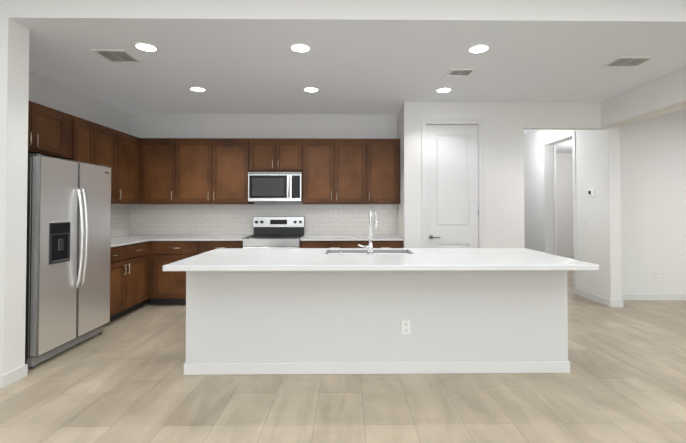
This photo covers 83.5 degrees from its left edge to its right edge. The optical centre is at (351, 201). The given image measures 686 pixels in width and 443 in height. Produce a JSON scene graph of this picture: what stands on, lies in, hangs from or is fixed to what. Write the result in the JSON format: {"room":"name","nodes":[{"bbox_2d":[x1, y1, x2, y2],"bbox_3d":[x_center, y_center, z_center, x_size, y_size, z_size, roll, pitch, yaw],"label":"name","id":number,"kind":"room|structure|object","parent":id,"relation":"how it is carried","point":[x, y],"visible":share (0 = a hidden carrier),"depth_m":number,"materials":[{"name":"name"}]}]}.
{"room":"kitchen","nodes":[
{"label":"kitchen","id":0,"kind":"room"},
{"bbox_2d":[28,70,129,134],"bbox_3d":[-3.380,0.023,4.455,0.120,2.740,2.859,0,-1,-1],"label":"wall","id":1,"kind":"structure","parent":0,"point":[48,92],"depth_m":4.60,"materials":[{"name":"paint"}]},
{"bbox_2d":[28,100,75,159],"bbox_3d":[-3.134,-0.701,3.605,0.348,0.460,0.996,0,-1,-1],"label":"upper cabinet","id":2,"kind":"object","parent":1,"relation":"attached to","point":[56,133],"depth_m":3.80,"materials":[{"name":"brown wood"}]},
{"bbox_2d":[73,117,99,164],"bbox_3d":[-3.142,-0.454,4.298,0.348,0.932,0.395,0,-1,-1],"label":"upper cabinet","id":3,"kind":"object","parent":1,"relation":"attached to","point":[87,132],"depth_m":4.33,"materials":[{"name":"brown wood"}]},
{"bbox_2d":[100,125,123,203],"bbox_3d":[-3.146,-0.448,4.652,0.348,0.932,0.557,0,-1,-1],"label":"upper cabinet","id":4,"kind":"object","parent":1,"relation":"attached to","point":[110,138],"depth_m":4.80,"materials":[{"name":"brown wood"}]},
{"bbox_2d":[111,204,130,236],"bbox_3d":[-3.320,0.254,4.922,0.009,0.461,1.650,0,-1,-1],"label":"tile backsplash","id":5,"kind":"structure","parent":1,"relation":"attached to","point":[120,225],"depth_m":5.52,"materials":[{"name":"white tile"}]},
{"bbox_2d":[120,133,140,203],"bbox_3d":[-3.152,-0.440,5.125,0.348,0.932,0.632,0,-1,-1],"label":"upper cabinet","id":6,"kind":"object","parent":1,"relation":"attached to","point":[130,147],"depth_m":5.19,"materials":[{"name":"brown wood"}]},
{"bbox_2d":[123,235,166,238],"bbox_3d":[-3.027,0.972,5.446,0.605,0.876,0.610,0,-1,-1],"label":"countertop","id":7,"kind":"structure","parent":0,"point":[125,236],"depth_m":5.24,"materials":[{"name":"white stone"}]},
{"bbox_2d":[129,114,396,222],"bbox_3d":[-1.261,0.045,5.849,4.151,2.740,0.120,0,-1,-1],"label":"wall","id":8,"kind":"structure","parent":0,"point":[350,126],"depth_m":5.81,"materials":[{"name":"paint"}]},
{"bbox_2d":[140,138,179,203],"bbox_3d":[-2.717,-0.433,5.604,0.566,0.932,0.348,0,-1,-1],"label":"upper cabinet","id":9,"kind":"object","parent":8,"relation":"attached to","point":[160,157],"depth_m":5.44,"materials":[{"name":"brown wood"}]},
{"bbox_2d":[180,138,253,203],"bbox_3d":[-2.008,-0.432,5.613,1.095,0.932,0.348,0,-1,-1],"label":"upper cabinet","id":10,"kind":"object","parent":8,"relation":"attached to","point":[217,170],"depth_m":5.45,"materials":[{"name":"brown wood"}]},
{"bbox_2d":[131,204,394,234],"bbox_3d":[-1.320,0.268,5.779,4.029,0.461,0.009,0,-1,-1],"label":"tile backsplash","id":11,"kind":"structure","parent":8,"relation":"attached to","point":[230,219],"depth_m":5.77,"materials":[{"name":"white tile"}]},
{"bbox_2d":[248,138,303,173],"bbox_3d":[-1.079,-0.661,5.627,0.759,0.475,0.348,0,-1,-1],"label":"upper cabinet","id":12,"kind":"object","parent":8,"relation":"attached to","point":[264,154],"depth_m":5.46,"materials":[{"name":"brown wood"}]},
{"bbox_2d":[248,172,302,201],"bbox_3d":[-1.079,-0.206,5.559,0.754,0.423,0.448,0,-1,-1],"label":"microwave","id":13,"kind":"object","parent":12,"relation":"attached to","point":[275,186],"visible":1,"depth_m":5.38,"materials":[{"name":"silver metal"}]},
{"bbox_2d":[303,138,371,203],"bbox_3d":[-0.212,-0.432,5.634,0.972,0.932,0.348,0,-1,-1],"label":"upper cabinet","id":14,"kind":"object","parent":8,"relation":"attached to","point":[336,171],"depth_m":5.47,"materials":[{"name":"brown wood"}]},
{"bbox_2d":[372,139,399,203],"bbox_3d":[0.424,-0.432,5.641,0.544,0.932,0.348,0,-1,-1],"label":"upper cabinet","id":15,"kind":"object","parent":8,"relation":"attached to","point":[385,152],"depth_m":5.48,"materials":[{"name":"brown wood"}]},
{"bbox_2d":[0,270,685,442],"bbox_3d":[1.006,1.426,3.409,18.000,0.100,17.000,0,-1,-1],"label":"floor","id":16,"kind":"structure","parent":0,"point":[123,379],"depth_m":2.67,"materials":[{"name":"wood"}]},
{"bbox_2d":[25,154,110,368],"bbox_3d":[-2.880,0.495,3.599,0.800,1.767,0.960,0,-1,-1],"label":"fridge","id":17,"kind":"object","parent":16,"relation":"on","point":[68,246],"visible":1,"depth_m":3.42,"materials":[{"name":"silver metal"}]},
{"bbox_2d":[107,243,130,323],"bbox_3d":[-3.003,0.954,4.357,0.627,0.876,0.535,0,-1,-1],"label":"base cabinet","id":18,"kind":"object","parent":16,"relation":"on","point":[120,253],"depth_m":4.49,"materials":[{"name":"brown wood"}]},
{"bbox_2d":[111,239,150,311],"bbox_3d":[-3.008,0.961,4.822,0.627,0.876,0.639,0,-1,-1],"label":"base cabinet","id":19,"kind":"object","parent":16,"relation":"on","point":[138,275],"depth_m":4.91,"materials":[{"name":"brown wood"}]},
{"bbox_2d":[151,235,218,304],"bbox_3d":[-2.352,0.972,5.445,0.741,0.876,0.628,0,-1,-1],"label":"base cabinet","id":20,"kind":"object","parent":16,"relation":"on","point":[167,287],"depth_m":5.14,"materials":[{"name":"brown wood"}]},
{"bbox_2d":[203,235,250,252],"bbox_3d":[-1.791,0.972,5.452,0.656,0.876,0.628,0,-1,-1],"label":"base cabinet","id":21,"kind":"object","parent":16,"relation":"on","point":[224,241],"depth_m":5.15,"materials":[{"name":"brown wood"}]},
{"bbox_2d":[243,216,304,247],"bbox_3d":[-1.077,0.814,5.413,0.756,1.190,0.708,0,-1,-1],"label":"range","id":22,"kind":"object","parent":16,"relation":"on","point":[278,231],"visible":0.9,"depth_m":5.69,"materials":[{"name":"silver metal"}]},
{"bbox_2d":[300,235,374,247],"bbox_3d":[-0.205,0.972,5.470,0.974,0.876,0.628,0,-1,-1],"label":"base cabinet","id":23,"kind":"object","parent":16,"relation":"on","point":[308,241],"depth_m":5.17,"materials":[{"name":"brown wood"}]},
{"bbox_2d":[183,252,570,374],"bbox_3d":[0.205,0.939,3.456,3.076,0.876,0.802,0,-1,-1],"label":"kitchen island","id":24,"kind":"object","parent":16,"relation":"on","point":[262,311],"depth_m":3.06,"materials":[{"name":"paint"}]},
{"bbox_2d":[358,208,377,254],"bbox_3d":[0.148,0.256,3.411,0.194,0.408,0.216,0,-1,-1],"label":"faucet","id":25,"kind":"object","parent":24,"relation":"on","point":[369,246],"visible":1,"depth_m":3.32,"materials":[{"name":"silver metal"}]},
{"bbox_2d":[401,320,409,334],"bbox_3d":[0.434,1.003,3.064,0.072,0.115,0.008,0,-1,-1],"label":"outlet","id":26,"kind":"object","parent":24,"relation":"attached to","point":[405,327],"visible":1,"depth_m":3.06,"materials":[{"name":"white plastic"}]},
{"bbox_2d":[407,248,550,255],"bbox_3d":[1.152,0.483,3.596,1.194,0.040,0.399,0,-1,-1],"label":"island countertop","id":27,"kind":"structure","parent":24,"relation":"on","point":[414,251],"depth_m":3.48,"materials":[{"name":"white stone"}]},
{"bbox_2d":[372,235,402,247],"bbox_3d":[0.423,0.972,5.478,0.550,0.876,0.628,0,-1,-1],"label":"base cabinet","id":28,"kind":"object","parent":16,"relation":"on","point":[381,241],"depth_m":5.17,"materials":[{"name":"brown wood"}]},
{"bbox_2d":[0,0,685,374],"bbox_3d":[1.012,-0.156,2.985,18.000,3.050,0.190,0,-1,-1],"label":"wall","id":29,"kind":"structure","parent":0,"point":[20,20],"depth_m":2.91,"materials":[{"name":"paint"}]},
{"bbox_2d":[0,364,27,387],"bbox_3d":[-5.269,1.323,2.887,5.437,0.090,0.214,0,-1,-1],"label":"baseboard","id":30,"kind":"structure","parent":29,"relation":"attached to","point":[13,376],"depth_m":2.90,"materials":[{"name":"paint"}]},
{"bbox_2d":[29,29,685,152],"bbox_3d":[2.253,-1.372,6.602,11.434,0.120,6.975,0,-1,-1],"label":"ceiling","id":31,"kind":"structure","parent":0,"point":[343,72],"depth_m":3.91,"materials":[{"name":"paint"}]},
{"bbox_2d":[91,49,141,62],"bbox_3d":[-2.183,-1.355,3.584,0.295,0.012,0.295,0,-1,-1],"label":"ceiling vent","id":32,"kind":"object","parent":31,"relation":"in","point":[117,55],"visible":1,"depth_m":3.57,"materials":[{"name":"silver metal"}]},
{"bbox_2d":[134,42,157,51],"bbox_3d":[-1.813,-1.361,3.391,0.190,0.006,0.190,0,-1,-1],"label":"recessed light","id":33,"kind":"object","parent":31,"relation":"in","point":[147,47],"visible":1,"depth_m":3.39,"materials":[{"name":"paint"}]},
{"bbox_2d":[189,87,205,91],"bbox_3d":[-1.837,-1.342,4.591,0.190,0.006,0.190,0,-1,-1],"label":"recessed light","id":34,"kind":"object","parent":31,"relation":"in","point":[199,89],"visible":1,"depth_m":4.59,"materials":[{"name":"paint"}]},
{"bbox_2d":[290,43,310,52],"bbox_3d":[-0.453,-1.361,3.407,0.190,0.006,0.190,0,-1,-1],"label":"recessed light","id":35,"kind":"object","parent":31,"relation":"in","point":[299,47],"visible":1,"depth_m":3.39,"materials":[{"name":"paint"}]},
{"bbox_2d":[303,87,318,91],"bbox_3d":[-0.483,-1.342,4.607,0.190,0.006,0.190,0,-1,-1],"label":"recessed light","id":36,"kind":"object","parent":31,"relation":"in","point":[310,89],"visible":1,"depth_m":4.59,"materials":[{"name":"paint"}]},
{"bbox_2d":[436,88,451,92],"bbox_3d":[1.113,-1.341,4.625,0.190,0.006,0.190,0,-1,-1],"label":"recessed light","id":37,"kind":"object","parent":31,"relation":"in","point":[442,90],"visible":1,"depth_m":4.63,"materials":[{"name":"paint"}]},
{"bbox_2d":[446,68,475,76],"bbox_3d":[1.140,-1.348,4.011,0.260,0.012,0.210,0,-1,-1],"label":"ceiling vent","id":38,"kind":"object","parent":31,"relation":"in","point":[469,72],"visible":1,"depth_m":4.00,"materials":[{"name":"silver metal"}]},
{"bbox_2d":[468,44,489,52],"bbox_3d":[1.137,-1.361,3.426,0.190,0.006,0.190,0,-1,-1],"label":"recessed light","id":39,"kind":"object","parent":31,"relation":"in","point":[480,48],"visible":1,"depth_m":3.41,"materials":[{"name":"paint"}]},
{"bbox_2d":[601,56,655,67],"bbox_3d":[2.678,-1.353,3.724,0.350,0.012,0.260,0,-1,-1],"label":"ceiling vent","id":40,"kind":"object","parent":31,"relation":"in","point":[627,61],"visible":1,"depth_m":3.72,"materials":[{"name":"silver metal"}]},
{"bbox_2d":[397,108,400,203],"bbox_3d":[0.759,0.040,5.536,0.120,2.740,0.554,0,-1,-1],"label":"wall","id":41,"kind":"structure","parent":0,"point":[399,113],"depth_m":5.48,"materials":[{"name":"paint"}]},
{"bbox_2d":[395,204,403,237],"bbox_3d":[0.694,0.263,5.481,0.009,0.461,0.626,0,-1,-1],"label":"tile backsplash","id":42,"kind":"structure","parent":41,"relation":"attached to","point":[399,208],"depth_m":5.52,"materials":[{"name":"white tile"}]},
{"bbox_2d":[401,102,608,247],"bbox_3d":[2.080,0.035,5.184,2.752,2.740,0.120,0,-1,-1],"label":"wall","id":43,"kind":"structure","parent":0,"point":[503,139],"depth_m":5.13,"materials":[{"name":"paint"}]},
{"bbox_2d":[426,125,478,247],"bbox_3d":[1.346,0.182,5.117,0.701,2.428,0.103,0,-1,-1],"label":"pantry door","id":44,"kind":"structure","parent":43,"relation":"in","point":[452,212],"depth_m":5.14,"materials":[{"name":"paint"}]},
{"bbox_2d":[421,119,483,247],"bbox_3d":[1.346,0.153,5.106,0.827,2.500,0.015,0,-1,-1],"label":"door frame","id":45,"kind":"structure","parent":43,"relation":"attached to","point":[424,122],"depth_m":5.11,"materials":[{"name":"paint"}]},
{"bbox_2d":[517,102,524,247],"bbox_3d":[2.230,0.057,6.536,0.120,2.740,2.820,0,-1,-1],"label":"wall","id":46,"kind":"structure","parent":0,"point":[520,105],"depth_m":5.13,"materials":[{"name":"paint"}]},
{"bbox_2d":[553,153,573,254],"bbox_3d":[5.739,0.114,10.047,4.380,2.740,0.120,0,-1,-1],"label":"wall","id":47,"kind":"structure","parent":0,"point":[564,174],"depth_m":9.99,"materials":[{"name":"paint"}]},
{"bbox_2d":[557,255,573,258],"bbox_3d":[5.740,1.438,9.959,4.380,0.090,0.012,0,-1,-1],"label":"baseboard","id":48,"kind":"structure","parent":47,"relation":"attached to","point":[567,256],"depth_m":9.95,"materials":[{"name":"paint"}]},
{"bbox_2d":[524,67,685,299],"bbox_3d":[3.472,0.040,5.533,0.260,2.740,4.855,0,-1,-1],"label":"wall","id":49,"kind":"structure","parent":0,"point":[598,238],"depth_m":5.37,"materials":[{"name":"paint"}]},
{"bbox_2d":[554,145,556,254],"bbox_3d":[3.809,0.215,7.176,0.035,2.425,0.854,0,-1,27],"label":"hall door","id":50,"kind":"structure","parent":49,"relation":"in","point":[555,221],"depth_m":6.80,"materials":[{"name":"paint"}]},
{"bbox_2d":[542,131,576,293],"bbox_3d":[3.434,0.174,6.378,0.015,2.500,0.980,0,-1,-1],"label":"door frame","id":51,"kind":"structure","parent":49,"relation":"attached to","point":[572,134],"depth_m":5.94,"materials":[{"name":"paint"}]},
{"bbox_2d":[588,189,593,195],"bbox_3d":[3.440,-0.128,5.508,0.023,0.095,0.110,0,-1,-1],"label":"thermostat","id":52,"kind":"object","parent":49,"relation":"attached to","point":[590,192],"visible":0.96,"depth_m":5.49,"materials":[{"name":"white plastic"}]},
{"bbox_2d":[576,288,612,306],"bbox_3d":[3.446,1.365,5.488,0.012,0.090,0.762,0,-1,-1],"label":"baseboard","id":53,"kind":"structure","parent":49,"relation":"attached to","point":[604,301],"depth_m":5.42,"materials":[{"name":"paint"}]},
{"bbox_2d":[613,299,623,306],"bbox_3d":[3.611,1.362,5.289,0.012,0.090,0.360,0,-1,-1],"label":"baseboard","id":54,"kind":"structure","parent":49,"relation":"attached to","point":[619,303],"depth_m":5.11,"materials":[{"name":"paint"}]},
{"bbox_2d":[620,109,685,293],"bbox_3d":[6.791,0.041,5.600,6.380,2.740,0.120,0,-1,-1],"label":"wall","id":55,"kind":"structure","parent":0,"point":[653,188],"depth_m":5.51,"materials":[{"name":"paint"}]},
{"bbox_2d":[622,294,685,299],"bbox_3d":[6.792,1.365,5.512,6.380,0.090,0.012,0,-1,-1],"label":"baseboard","id":56,"kind":"structure","parent":55,"relation":"attached to","point":[624,296],"depth_m":5.48,"materials":[{"name":"paint"}]},
{"bbox_2d":[655,272,659,279],"bbox_3d":[4.372,1.060,5.489,0.072,0.115,0.008,0,-1,-1],"label":"outlet","id":57,"kind":"object","parent":55,"relation":"attached to","point":[657,275],"visible":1,"depth_m":5.49,"materials":[{"name":"white plastic"}]}
]}

